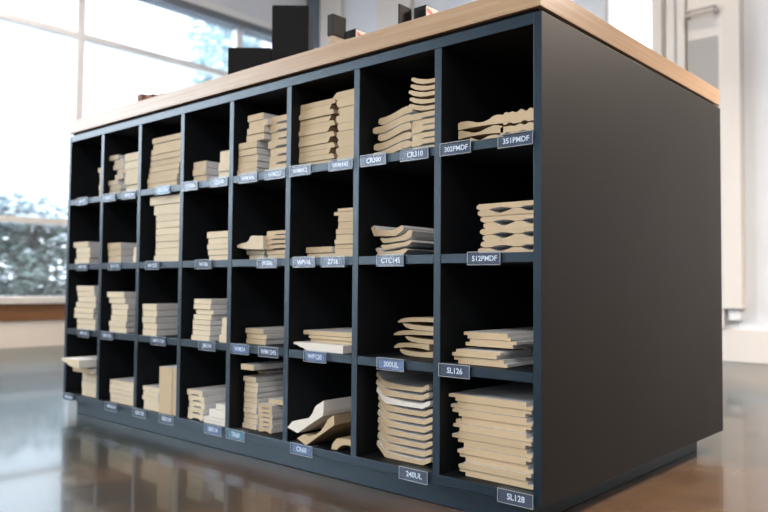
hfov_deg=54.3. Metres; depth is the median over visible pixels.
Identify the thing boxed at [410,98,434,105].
board
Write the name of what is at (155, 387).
board
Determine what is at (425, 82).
board
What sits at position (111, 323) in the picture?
board
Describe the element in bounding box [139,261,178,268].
shelf
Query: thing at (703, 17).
door
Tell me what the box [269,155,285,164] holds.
board
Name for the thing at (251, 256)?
board
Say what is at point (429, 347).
board
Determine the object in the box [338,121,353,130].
board
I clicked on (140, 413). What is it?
label holder
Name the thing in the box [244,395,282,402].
board
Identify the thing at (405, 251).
board
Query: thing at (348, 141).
board
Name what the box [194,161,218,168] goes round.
board
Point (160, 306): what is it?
board
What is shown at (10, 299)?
window sill
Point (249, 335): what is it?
board
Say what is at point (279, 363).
board
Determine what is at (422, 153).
label holder
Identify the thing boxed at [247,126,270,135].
board
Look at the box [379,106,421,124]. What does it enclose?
board
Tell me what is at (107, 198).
label holder
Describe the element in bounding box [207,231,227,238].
board
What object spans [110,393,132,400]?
board
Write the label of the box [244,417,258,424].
board
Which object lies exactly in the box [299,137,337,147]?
board
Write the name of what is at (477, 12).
countertop
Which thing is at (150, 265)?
label holder
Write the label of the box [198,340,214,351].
label holder
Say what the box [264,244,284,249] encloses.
board
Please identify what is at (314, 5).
trim
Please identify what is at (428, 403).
board
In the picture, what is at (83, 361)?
board
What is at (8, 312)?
trim
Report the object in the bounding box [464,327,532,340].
board
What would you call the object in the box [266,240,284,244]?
board
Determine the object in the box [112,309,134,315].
board
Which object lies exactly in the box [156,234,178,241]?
board
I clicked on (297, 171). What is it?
label holder
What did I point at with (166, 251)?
board
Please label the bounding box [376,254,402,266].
label holder
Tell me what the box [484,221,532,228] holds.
board
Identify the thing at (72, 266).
shelf
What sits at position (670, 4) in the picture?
trim
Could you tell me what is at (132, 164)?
board
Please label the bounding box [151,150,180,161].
board
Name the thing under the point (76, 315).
board
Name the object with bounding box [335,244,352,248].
board
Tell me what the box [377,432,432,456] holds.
board
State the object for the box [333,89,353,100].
board
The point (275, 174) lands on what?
label holder
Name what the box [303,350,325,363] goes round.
label holder
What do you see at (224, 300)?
board
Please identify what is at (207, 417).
board
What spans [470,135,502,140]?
board
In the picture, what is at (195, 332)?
board
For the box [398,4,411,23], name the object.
sample
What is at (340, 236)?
board
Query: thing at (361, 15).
wall
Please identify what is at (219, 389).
board
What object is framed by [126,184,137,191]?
board
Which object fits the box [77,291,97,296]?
board
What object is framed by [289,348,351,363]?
shelf
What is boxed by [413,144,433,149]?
board
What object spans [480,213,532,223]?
board
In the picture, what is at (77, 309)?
board
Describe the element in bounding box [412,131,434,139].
board
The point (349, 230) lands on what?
board
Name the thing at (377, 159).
label holder
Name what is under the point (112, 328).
board
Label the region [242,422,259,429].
board
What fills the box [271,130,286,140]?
board
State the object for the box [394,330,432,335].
board
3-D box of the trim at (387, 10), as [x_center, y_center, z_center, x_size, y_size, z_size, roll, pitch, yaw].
[0.074,-0.994,5.577,0.335,3.200,0.039,-2,-3,42]
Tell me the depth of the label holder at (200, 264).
1.78 m
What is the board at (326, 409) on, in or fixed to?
on the board at (336, 426)
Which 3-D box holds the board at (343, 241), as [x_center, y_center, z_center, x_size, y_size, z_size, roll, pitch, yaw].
[0.028,-0.024,1.620,0.079,0.009,0.299,-2,-3,42]
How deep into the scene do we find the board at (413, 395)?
1.42 m
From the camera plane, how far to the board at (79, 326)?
2.17 m
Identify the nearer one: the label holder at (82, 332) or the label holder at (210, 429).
the label holder at (210, 429)
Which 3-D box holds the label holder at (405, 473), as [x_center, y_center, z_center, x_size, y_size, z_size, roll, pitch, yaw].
[0.057,0.390,1.337,0.066,0.023,0.017,-2,-3,42]
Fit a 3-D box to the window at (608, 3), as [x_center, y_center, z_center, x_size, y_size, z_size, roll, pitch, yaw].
[1.470,-1.327,4.443,0.300,1.400,0.060,-2,-3,42]
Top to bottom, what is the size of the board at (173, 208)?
0.025 m
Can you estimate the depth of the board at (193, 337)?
1.79 m
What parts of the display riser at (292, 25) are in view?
lid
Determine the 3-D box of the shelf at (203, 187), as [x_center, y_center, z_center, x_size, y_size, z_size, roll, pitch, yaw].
[-0.288,-0.166,1.948,0.184,0.016,0.420,-2,-3,42]
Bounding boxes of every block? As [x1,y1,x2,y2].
[137,94,146,101]
[146,94,156,98]
[327,13,345,44]
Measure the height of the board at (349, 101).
0.016 m
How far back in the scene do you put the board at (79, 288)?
2.18 m
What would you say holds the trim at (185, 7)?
attached to the wall at (13, 334)
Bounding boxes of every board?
[62,355,96,367]
[73,242,98,247]
[73,367,96,373]
[74,307,97,313]
[74,313,97,318]
[75,258,98,263]
[76,247,98,252]
[76,302,97,307]
[77,253,98,258]
[77,286,97,290]
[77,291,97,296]
[77,318,97,324]
[77,324,97,329]
[78,296,97,301]
[82,380,95,389]
[82,388,95,397]
[83,373,95,381]
[107,292,135,297]
[108,180,124,185]
[108,242,136,249]
[108,249,133,256]
[108,256,132,262]
[109,155,124,161]
[109,190,125,194]
[109,297,134,303]
[109,321,134,326]
[109,326,134,332]
[110,184,125,190]
[110,377,133,386]
[110,384,133,391]
[110,388,132,396]
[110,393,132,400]
[110,397,132,405]
[111,315,134,320]
[112,303,134,309]
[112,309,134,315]
[113,164,124,170]
[114,159,124,164]
[115,174,125,179]
[117,168,125,174]
[125,152,137,161]
[125,160,137,169]
[125,168,137,177]
[125,176,137,185]
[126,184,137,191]
[142,303,177,309]
[142,316,177,322]
[142,395,158,401]
[143,310,177,316]
[143,323,176,329]
[143,329,176,335]
[143,384,158,392]
[143,390,158,397]
[144,400,158,406]
[144,404,158,411]
[147,174,179,184]
[148,180,179,188]
[149,168,179,178]
[150,163,179,172]
[150,194,179,205]
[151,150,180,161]
[151,156,180,166]
[152,133,180,144]
[152,144,180,155]
[153,139,180,149]
[154,203,179,214]
[154,255,178,261]
[155,248,178,254]
[156,213,179,221]
[156,220,178,228]
[156,227,178,234]
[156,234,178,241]
[156,241,178,248]
[159,365,176,414]
[172,367,176,415]
[187,384,225,396]
[188,406,209,414]
[188,412,208,420]
[189,394,224,402]
[189,400,224,408]
[191,335,218,340]
[193,168,218,176]
[193,319,221,324]
[193,324,221,330]
[193,330,220,335]
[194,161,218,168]
[194,175,218,181]
[194,298,226,303]
[194,304,226,308]
[194,314,226,319]
[196,309,226,314]
[204,415,224,422]
[204,419,224,426]
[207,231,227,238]
[207,243,227,249]
[208,238,227,243]
[208,249,227,254]
[209,255,227,259]
[209,408,224,419]
[216,403,224,410]
[218,162,228,171]
[219,171,228,177]
[219,334,225,342]
[220,150,228,162]
[221,326,226,333]
[222,317,226,325]
[237,168,268,175]
[237,236,265,249]
[238,161,269,169]
[239,140,270,149]
[239,147,270,156]
[239,154,270,163]
[241,360,283,370]
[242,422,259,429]
[243,373,282,381]
[244,390,282,397]
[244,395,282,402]
[244,402,257,408]
[244,407,258,413]
[244,412,258,418]
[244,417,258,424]
[245,326,283,333]
[245,379,282,387]
[245,385,282,392]
[246,133,270,142]
[246,338,283,344]
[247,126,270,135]
[247,250,266,254]
[247,333,283,339]
[248,113,275,121]
[249,118,271,127]
[249,255,267,258]
[258,368,282,373]
[258,402,282,409]
[258,408,282,414]
[258,412,282,418]
[258,426,282,433]
[259,417,282,423]
[259,422,282,428]
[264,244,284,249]
[265,235,284,239]
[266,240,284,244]
[267,230,284,235]
[267,250,284,254]
[268,138,286,148]
[268,254,284,258]
[268,397,282,404]
[269,114,286,124]
[269,122,286,133]
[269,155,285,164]
[269,163,285,170]
[270,147,285,156]
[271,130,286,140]
[288,396,350,432]
[294,341,351,353]
[297,412,350,444]
[299,109,339,120]
[299,126,339,136]
[299,131,336,141]
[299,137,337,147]
[299,142,339,152]
[299,148,336,157]
[299,153,337,163]
[300,104,338,114]
[300,115,336,125]
[300,120,337,130]
[300,159,336,165]
[301,98,336,109]
[303,327,351,337]
[306,246,335,253]
[307,253,352,257]
[309,335,351,340]
[311,338,351,344]
[331,436,350,449]
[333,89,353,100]
[334,211,352,215]
[335,239,352,243]
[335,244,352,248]
[335,248,352,252]
[336,113,353,123]
[336,129,353,139]
[336,145,353,154]
[336,228,352,233]
[336,234,352,239]
[337,97,353,107]
[337,153,353,160]
[338,105,353,114]
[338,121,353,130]
[338,137,353,146]
[338,207,352,211]
[338,214,352,218]
[338,218,352,221]
[338,225,352,228]
[339,221,352,224]
[371,225,433,237]
[373,114,412,134]
[373,140,413,155]
[374,132,412,150]
[376,248,433,255]
[376,370,432,391]
[376,379,432,400]
[376,387,432,408]
[377,409,432,432]
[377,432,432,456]
[377,440,432,464]
[378,122,412,141]
[378,396,432,416]
[378,402,432,424]
[378,417,432,440]
[378,425,432,448]
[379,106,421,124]
[380,230,433,243]
[381,240,433,250]
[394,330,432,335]
[394,342,432,350]
[398,317,432,322]
[400,348,432,357]
[403,322,432,330]
[406,335,432,343]
[409,90,434,98]
[409,104,434,111]
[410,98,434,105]
[411,78,434,85]
[411,84,434,91]
[411,137,434,146]
[412,110,434,120]
[412,124,434,133]
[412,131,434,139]
[413,117,434,126]
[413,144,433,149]
[449,382,532,410]
[451,401,532,417]
[452,347,532,358]
[452,431,532,448]
[453,408,532,426]
[453,423,532,442]
[454,355,532,367]
[456,416,532,432]
[458,115,505,132]
[458,125,503,141]
[458,438,532,457]
[458,446,532,464]
[459,461,532,480]
[460,453,532,473]
[460,468,532,489]
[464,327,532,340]
[466,339,532,348]
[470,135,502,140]
[477,200,532,211]
[478,208,532,216]
[478,247,532,252]
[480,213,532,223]
[480,226,532,235]
[481,240,532,248]
[483,234,532,240]
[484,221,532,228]
[500,122,532,135]
[503,108,532,125]
[516,347,532,349]
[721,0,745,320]
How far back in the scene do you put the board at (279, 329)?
1.70 m
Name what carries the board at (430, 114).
on the board at (428, 121)
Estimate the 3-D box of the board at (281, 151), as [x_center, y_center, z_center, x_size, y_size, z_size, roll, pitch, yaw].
[-0.131,-0.225,1.747,0.078,0.017,0.280,-2,-3,42]
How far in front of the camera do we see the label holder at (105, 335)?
2.07 m
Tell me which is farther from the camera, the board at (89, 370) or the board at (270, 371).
the board at (89, 370)
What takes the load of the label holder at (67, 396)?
attached to the base cabinet
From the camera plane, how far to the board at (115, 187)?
2.10 m
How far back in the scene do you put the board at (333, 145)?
1.56 m
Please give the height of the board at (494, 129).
0.016 m
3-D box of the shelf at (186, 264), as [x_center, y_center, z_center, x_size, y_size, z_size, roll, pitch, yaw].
[-0.289,0.026,1.941,0.184,0.016,0.420,-2,-3,42]
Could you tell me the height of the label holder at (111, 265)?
0.023 m
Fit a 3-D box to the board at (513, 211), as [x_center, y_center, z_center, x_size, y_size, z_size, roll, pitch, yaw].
[0.312,-0.070,1.374,0.127,0.011,0.303,-2,-3,42]
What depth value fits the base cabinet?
1.50 m
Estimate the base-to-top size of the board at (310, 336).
0.006 m
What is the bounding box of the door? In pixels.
[684,0,724,327]
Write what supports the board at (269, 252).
on the board at (278, 256)
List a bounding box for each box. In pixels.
[345,29,365,39]
[414,5,437,18]
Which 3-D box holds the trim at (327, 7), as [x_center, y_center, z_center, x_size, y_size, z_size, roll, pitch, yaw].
[-0.432,-0.981,6.027,0.240,3.200,0.039,-2,-3,42]
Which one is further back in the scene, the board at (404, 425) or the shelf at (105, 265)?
the shelf at (105, 265)
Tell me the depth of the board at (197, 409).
1.80 m
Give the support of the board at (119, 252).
on the board at (117, 259)
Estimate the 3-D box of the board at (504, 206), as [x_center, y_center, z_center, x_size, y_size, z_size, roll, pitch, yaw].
[0.312,-0.081,1.378,0.130,0.010,0.307,-2,-3,42]
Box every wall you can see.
[0,0,305,348]
[344,0,767,330]
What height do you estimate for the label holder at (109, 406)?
0.023 m
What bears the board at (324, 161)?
on the base cabinet
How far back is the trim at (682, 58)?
4.14 m
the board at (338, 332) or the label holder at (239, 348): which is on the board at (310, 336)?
the board at (338, 332)
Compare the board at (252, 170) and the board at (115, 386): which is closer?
the board at (252, 170)
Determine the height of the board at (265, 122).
0.014 m
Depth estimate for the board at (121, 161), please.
2.10 m
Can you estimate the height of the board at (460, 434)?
0.012 m
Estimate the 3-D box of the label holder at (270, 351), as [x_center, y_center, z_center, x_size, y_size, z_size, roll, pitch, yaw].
[-0.244,0.207,1.613,0.066,0.023,0.017,-2,-3,42]
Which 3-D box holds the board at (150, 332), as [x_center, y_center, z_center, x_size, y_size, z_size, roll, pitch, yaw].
[-0.518,0.204,2.052,0.066,0.016,0.280,-2,-3,42]
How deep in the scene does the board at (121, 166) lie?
2.10 m
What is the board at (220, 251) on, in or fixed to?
on the board at (215, 257)
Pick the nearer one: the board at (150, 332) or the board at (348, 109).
the board at (348, 109)
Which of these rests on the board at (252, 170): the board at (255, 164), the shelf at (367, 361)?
the board at (255, 164)
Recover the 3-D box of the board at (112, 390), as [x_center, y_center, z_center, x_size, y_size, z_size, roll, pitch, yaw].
[-0.605,0.377,2.147,0.142,0.011,0.313,-2,-3,42]
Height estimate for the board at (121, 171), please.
0.013 m
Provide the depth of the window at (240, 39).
4.80 m
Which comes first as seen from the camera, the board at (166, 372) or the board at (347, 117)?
the board at (347, 117)
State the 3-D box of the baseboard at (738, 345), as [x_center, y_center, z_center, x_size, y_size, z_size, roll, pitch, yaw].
[3.344,0.432,2.608,4.460,0.172,0.021,-2,-3,42]
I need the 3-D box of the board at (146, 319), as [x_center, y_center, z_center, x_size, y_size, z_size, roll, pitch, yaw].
[-0.503,0.172,2.071,0.066,0.016,0.328,-2,-3,42]
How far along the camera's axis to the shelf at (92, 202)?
2.24 m
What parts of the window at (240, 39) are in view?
rail, rail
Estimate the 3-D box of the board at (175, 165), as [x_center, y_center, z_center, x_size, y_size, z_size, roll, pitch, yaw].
[-0.471,-0.223,2.054,0.139,0.014,0.302,-2,-3,42]
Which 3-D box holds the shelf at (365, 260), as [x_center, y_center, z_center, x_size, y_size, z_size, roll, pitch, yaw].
[0.159,0.014,1.542,0.184,0.016,0.420,-2,-3,42]
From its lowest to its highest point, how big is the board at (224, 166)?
0.020 m
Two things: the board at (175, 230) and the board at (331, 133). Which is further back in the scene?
the board at (175, 230)
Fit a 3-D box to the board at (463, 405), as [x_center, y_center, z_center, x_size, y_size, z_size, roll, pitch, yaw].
[0.289,0.265,1.390,0.162,0.012,0.332,-2,-3,42]
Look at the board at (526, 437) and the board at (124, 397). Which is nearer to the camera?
the board at (526, 437)
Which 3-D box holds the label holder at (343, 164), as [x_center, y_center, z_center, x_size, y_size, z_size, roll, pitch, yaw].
[-0.081,-0.181,1.486,0.066,0.023,0.017,-2,-3,42]
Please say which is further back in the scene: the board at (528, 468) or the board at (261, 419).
the board at (261, 419)
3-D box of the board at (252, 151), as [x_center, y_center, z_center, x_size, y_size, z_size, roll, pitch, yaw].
[-0.212,-0.232,1.813,0.066,0.014,0.295,-2,-3,42]
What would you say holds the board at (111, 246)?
on the board at (119, 252)
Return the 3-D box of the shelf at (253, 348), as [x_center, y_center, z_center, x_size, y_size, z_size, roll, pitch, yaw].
[-0.142,0.214,1.800,0.184,0.016,0.420,-2,-3,42]
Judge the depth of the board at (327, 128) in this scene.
1.56 m
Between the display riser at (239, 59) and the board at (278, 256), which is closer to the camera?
the board at (278, 256)
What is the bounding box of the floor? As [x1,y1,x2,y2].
[0,345,767,511]
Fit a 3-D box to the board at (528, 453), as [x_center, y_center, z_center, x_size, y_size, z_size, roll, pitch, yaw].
[0.302,0.328,1.387,0.148,0.012,0.354,-2,-3,42]
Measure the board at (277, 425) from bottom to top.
0.010 m
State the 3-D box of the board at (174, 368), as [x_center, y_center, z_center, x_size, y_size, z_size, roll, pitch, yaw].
[-0.421,0.343,1.969,0.029,0.118,0.293,-2,-3,42]
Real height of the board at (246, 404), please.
0.011 m
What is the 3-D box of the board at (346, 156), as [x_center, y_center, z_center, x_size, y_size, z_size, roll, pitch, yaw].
[0.022,-0.193,1.609,0.068,0.016,0.278,-2,-3,42]
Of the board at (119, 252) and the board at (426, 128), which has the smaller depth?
the board at (426, 128)
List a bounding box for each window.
[0,0,271,296]
[605,0,651,48]
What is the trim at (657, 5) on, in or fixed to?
attached to the wall at (361, 15)
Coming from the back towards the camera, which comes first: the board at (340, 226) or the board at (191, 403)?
the board at (191, 403)
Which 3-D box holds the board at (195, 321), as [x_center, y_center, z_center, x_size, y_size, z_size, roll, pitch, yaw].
[-0.334,0.165,1.912,0.072,0.012,0.313,-2,-3,42]
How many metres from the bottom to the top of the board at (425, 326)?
0.012 m
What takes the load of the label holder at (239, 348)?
attached to the base cabinet
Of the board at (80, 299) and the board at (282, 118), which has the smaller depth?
the board at (282, 118)
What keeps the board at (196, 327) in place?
on the board at (195, 332)
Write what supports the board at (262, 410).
on the board at (275, 416)
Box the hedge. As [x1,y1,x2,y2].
[0,189,67,296]
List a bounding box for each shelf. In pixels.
[67,328,96,336]
[69,263,98,269]
[70,196,100,207]
[100,331,134,340]
[102,262,135,269]
[103,190,137,203]
[138,335,176,344]
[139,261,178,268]
[141,184,179,196]
[181,339,225,350]
[182,260,227,268]
[190,177,228,194]
[231,343,283,356]
[232,258,284,267]
[233,169,285,189]
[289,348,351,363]
[290,256,352,267]
[295,159,353,184]
[358,352,432,371]
[359,147,433,178]
[359,254,433,267]
[440,362,532,382]
[441,252,532,267]
[448,133,532,174]
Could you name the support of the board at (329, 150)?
on the board at (332, 156)
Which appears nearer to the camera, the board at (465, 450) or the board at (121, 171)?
the board at (465, 450)
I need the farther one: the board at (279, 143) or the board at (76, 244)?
the board at (76, 244)
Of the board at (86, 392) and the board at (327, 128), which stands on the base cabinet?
the board at (86, 392)
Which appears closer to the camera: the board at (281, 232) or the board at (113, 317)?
the board at (281, 232)
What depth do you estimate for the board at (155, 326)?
1.95 m
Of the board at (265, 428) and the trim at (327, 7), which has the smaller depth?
the board at (265, 428)
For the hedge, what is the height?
1.529 m
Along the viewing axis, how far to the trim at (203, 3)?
5.65 m
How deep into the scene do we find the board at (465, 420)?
1.26 m
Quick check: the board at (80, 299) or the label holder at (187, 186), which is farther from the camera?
the board at (80, 299)
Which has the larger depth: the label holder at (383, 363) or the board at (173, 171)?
the board at (173, 171)
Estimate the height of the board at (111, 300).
0.015 m
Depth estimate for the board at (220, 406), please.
1.73 m
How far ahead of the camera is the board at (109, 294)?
2.05 m
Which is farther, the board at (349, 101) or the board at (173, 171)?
the board at (173, 171)
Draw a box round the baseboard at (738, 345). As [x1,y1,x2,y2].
[722,329,767,363]
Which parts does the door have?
pull rail, pane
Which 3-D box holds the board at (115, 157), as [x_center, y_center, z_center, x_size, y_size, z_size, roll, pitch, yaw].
[-0.665,-0.273,2.228,0.047,0.013,0.301,-2,-3,42]
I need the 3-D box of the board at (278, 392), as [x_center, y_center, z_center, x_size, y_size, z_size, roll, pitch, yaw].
[-0.199,0.321,1.817,0.046,0.011,0.314,-2,-3,42]
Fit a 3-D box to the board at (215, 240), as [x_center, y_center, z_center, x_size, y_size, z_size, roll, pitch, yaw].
[-0.286,-0.031,1.882,0.097,0.013,0.302,-2,-3,42]
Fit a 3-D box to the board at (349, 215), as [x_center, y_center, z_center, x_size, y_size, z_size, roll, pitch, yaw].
[0.042,-0.075,1.630,0.070,0.007,0.329,-2,-3,42]
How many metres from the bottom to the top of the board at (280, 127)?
0.017 m
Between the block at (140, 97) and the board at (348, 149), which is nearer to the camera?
the board at (348, 149)
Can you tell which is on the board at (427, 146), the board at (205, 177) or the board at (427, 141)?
the board at (427, 141)
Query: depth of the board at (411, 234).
1.43 m
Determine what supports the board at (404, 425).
on the board at (388, 430)
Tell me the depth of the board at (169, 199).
1.93 m
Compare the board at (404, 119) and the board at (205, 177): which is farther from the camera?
the board at (205, 177)
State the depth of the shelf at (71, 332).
2.21 m
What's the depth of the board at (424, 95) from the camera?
1.40 m
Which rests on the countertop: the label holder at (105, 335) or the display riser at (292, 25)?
the display riser at (292, 25)
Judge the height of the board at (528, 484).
0.012 m
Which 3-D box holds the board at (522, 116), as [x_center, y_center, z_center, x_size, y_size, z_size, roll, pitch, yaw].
[0.329,-0.230,1.361,0.076,0.022,0.294,-2,-3,42]
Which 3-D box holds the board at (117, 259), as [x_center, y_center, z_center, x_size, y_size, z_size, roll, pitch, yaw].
[-0.656,0.016,2.198,0.069,0.018,0.290,-2,-3,42]
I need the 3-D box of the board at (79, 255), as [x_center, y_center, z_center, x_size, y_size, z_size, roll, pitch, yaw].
[-0.784,0.004,2.319,0.083,0.016,0.308,-2,-3,42]
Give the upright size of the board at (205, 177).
0.017 m
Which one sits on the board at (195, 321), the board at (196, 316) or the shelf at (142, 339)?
the board at (196, 316)
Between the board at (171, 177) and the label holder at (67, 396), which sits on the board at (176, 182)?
the board at (171, 177)
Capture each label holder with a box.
[62,392,72,401]
[76,197,86,205]
[76,263,86,270]
[78,329,88,337]
[102,331,112,339]
[103,192,114,201]
[105,401,116,411]
[108,262,119,269]
[122,189,134,199]
[132,407,145,418]
[145,261,158,269]
[151,336,164,345]
[155,184,168,194]
[159,413,173,425]
[182,180,197,190]
[196,259,210,268]
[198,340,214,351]
[204,423,220,436]
[210,176,226,187]
[226,428,243,441]
[230,343,248,354]
[238,171,256,183]
[258,257,276,267]
[258,346,276,357]
[266,167,284,179]
[289,163,310,176]
[290,442,311,457]
[293,256,314,267]
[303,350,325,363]
[321,255,343,266]
[328,157,351,171]
[360,152,385,166]
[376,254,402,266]
[377,357,403,371]
[399,466,427,484]
[400,146,427,161]
[438,363,469,378]
[441,139,470,155]
[467,251,499,264]
[497,487,532,509]
[498,130,532,148]
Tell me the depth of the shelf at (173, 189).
1.95 m
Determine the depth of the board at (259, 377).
1.72 m
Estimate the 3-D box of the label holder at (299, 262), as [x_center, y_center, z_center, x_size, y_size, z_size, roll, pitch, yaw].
[-0.161,0.013,1.548,0.066,0.023,0.017,-2,-3,42]
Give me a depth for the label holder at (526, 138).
1.22 m
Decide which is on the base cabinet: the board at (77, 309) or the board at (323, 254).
the board at (323, 254)
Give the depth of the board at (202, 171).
1.83 m
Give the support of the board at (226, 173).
on the base cabinet
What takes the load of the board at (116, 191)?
on the base cabinet
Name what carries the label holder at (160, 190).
attached to the base cabinet
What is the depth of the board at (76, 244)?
2.21 m
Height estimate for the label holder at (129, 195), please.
0.023 m
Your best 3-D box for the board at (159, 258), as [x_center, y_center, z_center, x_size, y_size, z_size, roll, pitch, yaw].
[-0.445,0.011,2.029,0.131,0.017,0.320,-2,-3,42]
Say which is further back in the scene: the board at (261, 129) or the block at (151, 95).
the block at (151, 95)
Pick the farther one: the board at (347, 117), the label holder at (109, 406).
the label holder at (109, 406)
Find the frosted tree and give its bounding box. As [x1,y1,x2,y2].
[182,18,232,86]
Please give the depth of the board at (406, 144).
1.43 m
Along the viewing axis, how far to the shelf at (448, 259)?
1.30 m
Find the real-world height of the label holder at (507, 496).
0.023 m
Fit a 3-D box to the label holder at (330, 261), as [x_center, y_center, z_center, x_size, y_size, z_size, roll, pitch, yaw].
[-0.097,0.011,1.492,0.066,0.023,0.017,-2,-3,42]
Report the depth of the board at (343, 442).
1.48 m
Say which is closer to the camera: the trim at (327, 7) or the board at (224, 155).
the board at (224, 155)
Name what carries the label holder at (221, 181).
attached to the base cabinet
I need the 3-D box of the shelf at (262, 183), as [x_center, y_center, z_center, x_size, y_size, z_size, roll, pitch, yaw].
[-0.139,-0.170,1.815,0.184,0.016,0.420,-2,-3,42]
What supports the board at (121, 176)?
on the board at (115, 182)
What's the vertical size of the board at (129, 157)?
0.021 m
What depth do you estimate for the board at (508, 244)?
1.27 m
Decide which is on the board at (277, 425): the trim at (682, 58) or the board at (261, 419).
the board at (261, 419)
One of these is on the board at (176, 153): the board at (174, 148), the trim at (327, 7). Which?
the board at (174, 148)
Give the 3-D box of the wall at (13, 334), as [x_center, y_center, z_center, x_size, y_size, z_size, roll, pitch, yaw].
[-3.581,-1.125,3.004,0.120,3.200,8.750,-2,-3,42]
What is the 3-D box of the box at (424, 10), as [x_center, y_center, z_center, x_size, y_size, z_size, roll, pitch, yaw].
[0.092,-0.483,1.639,0.036,0.118,0.042,-2,-3,42]
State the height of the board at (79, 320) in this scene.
0.015 m
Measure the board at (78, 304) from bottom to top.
0.015 m
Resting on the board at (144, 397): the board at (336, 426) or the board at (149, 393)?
the board at (149, 393)
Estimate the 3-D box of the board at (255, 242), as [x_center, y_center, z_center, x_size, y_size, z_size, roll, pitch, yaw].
[-0.230,-0.026,1.774,0.093,0.032,0.220,-2,-3,42]
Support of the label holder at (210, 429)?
attached to the base cabinet
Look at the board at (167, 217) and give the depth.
1.92 m
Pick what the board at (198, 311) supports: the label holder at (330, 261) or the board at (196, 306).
the board at (196, 306)
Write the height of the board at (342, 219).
0.007 m
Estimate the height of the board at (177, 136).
0.014 m
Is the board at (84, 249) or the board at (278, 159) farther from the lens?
the board at (84, 249)
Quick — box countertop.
[69,0,719,134]
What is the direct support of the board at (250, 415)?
on the board at (248, 420)
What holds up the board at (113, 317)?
on the board at (111, 323)
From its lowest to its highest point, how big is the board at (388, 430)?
0.029 m
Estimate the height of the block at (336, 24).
0.140 m
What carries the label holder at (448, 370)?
attached to the base cabinet
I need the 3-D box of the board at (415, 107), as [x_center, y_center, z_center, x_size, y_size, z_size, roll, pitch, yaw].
[0.177,-0.274,1.500,0.086,0.018,0.296,-2,-3,42]
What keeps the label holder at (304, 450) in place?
attached to the base cabinet
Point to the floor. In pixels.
(54, 457)
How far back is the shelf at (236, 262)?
1.68 m
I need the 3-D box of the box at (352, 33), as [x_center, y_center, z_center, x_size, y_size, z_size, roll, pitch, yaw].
[-0.066,-0.477,1.786,0.036,0.116,0.042,-2,-3,42]
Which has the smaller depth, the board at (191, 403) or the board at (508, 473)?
the board at (508, 473)
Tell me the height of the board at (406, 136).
0.027 m
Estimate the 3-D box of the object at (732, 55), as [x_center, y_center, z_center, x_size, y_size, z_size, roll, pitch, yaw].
[1.850,-0.992,3.973,0.094,2.660,0.068,-2,-3,42]
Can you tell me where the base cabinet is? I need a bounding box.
[63,9,722,511]
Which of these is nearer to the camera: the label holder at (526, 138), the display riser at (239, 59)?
the label holder at (526, 138)
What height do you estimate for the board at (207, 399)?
0.014 m
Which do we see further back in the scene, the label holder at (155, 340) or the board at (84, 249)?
the board at (84, 249)
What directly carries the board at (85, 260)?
on the base cabinet
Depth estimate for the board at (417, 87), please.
1.40 m
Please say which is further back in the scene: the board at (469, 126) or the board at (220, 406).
the board at (220, 406)
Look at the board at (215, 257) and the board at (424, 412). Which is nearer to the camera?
the board at (424, 412)
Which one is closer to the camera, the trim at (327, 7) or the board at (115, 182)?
the board at (115, 182)
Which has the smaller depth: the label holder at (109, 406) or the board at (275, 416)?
the board at (275, 416)
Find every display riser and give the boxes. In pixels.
[228,47,271,73]
[271,5,312,61]
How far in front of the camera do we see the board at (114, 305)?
2.04 m
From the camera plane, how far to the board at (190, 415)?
1.81 m
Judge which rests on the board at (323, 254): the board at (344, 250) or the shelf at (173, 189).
the board at (344, 250)
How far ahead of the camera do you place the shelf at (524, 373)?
1.24 m
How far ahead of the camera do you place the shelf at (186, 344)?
1.81 m
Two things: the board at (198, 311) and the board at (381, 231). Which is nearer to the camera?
the board at (381, 231)
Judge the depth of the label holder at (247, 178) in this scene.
1.68 m
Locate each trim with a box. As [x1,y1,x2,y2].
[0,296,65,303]
[0,304,64,321]
[135,0,271,39]
[184,0,271,29]
[306,0,319,48]
[320,0,343,46]
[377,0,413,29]
[652,0,663,55]
[666,0,675,63]
[676,0,687,70]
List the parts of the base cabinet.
panel, panel, panel, panel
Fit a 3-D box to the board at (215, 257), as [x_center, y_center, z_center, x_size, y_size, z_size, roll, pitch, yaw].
[-0.282,0.009,1.882,0.092,0.012,0.312,-2,-3,42]
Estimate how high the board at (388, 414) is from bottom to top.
0.029 m
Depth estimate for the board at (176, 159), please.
1.94 m
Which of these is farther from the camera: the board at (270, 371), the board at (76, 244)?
the board at (76, 244)
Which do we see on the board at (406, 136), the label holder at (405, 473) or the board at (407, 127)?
the board at (407, 127)
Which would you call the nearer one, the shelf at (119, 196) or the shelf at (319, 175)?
the shelf at (319, 175)
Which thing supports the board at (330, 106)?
on the board at (328, 112)
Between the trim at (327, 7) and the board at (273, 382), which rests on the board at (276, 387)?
the board at (273, 382)
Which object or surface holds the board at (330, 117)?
on the board at (333, 123)
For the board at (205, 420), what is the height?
0.007 m
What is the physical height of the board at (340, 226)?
0.007 m
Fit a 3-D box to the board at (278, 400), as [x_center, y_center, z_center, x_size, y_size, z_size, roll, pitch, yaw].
[-0.124,0.329,1.754,0.100,0.010,0.293,-2,-3,42]
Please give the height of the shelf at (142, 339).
0.016 m
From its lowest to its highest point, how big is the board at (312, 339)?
0.006 m
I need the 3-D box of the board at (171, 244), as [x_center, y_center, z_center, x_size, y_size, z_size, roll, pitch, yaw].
[-0.443,-0.024,2.032,0.131,0.016,0.316,-2,-3,42]
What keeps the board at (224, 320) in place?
on the board at (223, 328)
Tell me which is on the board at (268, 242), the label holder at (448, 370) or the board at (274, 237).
the board at (274, 237)
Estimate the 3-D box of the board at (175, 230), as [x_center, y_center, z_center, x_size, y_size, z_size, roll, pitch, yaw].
[-0.440,-0.059,2.036,0.131,0.016,0.324,-2,-3,42]
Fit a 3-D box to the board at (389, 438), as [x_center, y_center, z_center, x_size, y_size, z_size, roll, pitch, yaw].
[0.150,0.345,1.530,0.134,0.029,0.338,-2,-3,42]

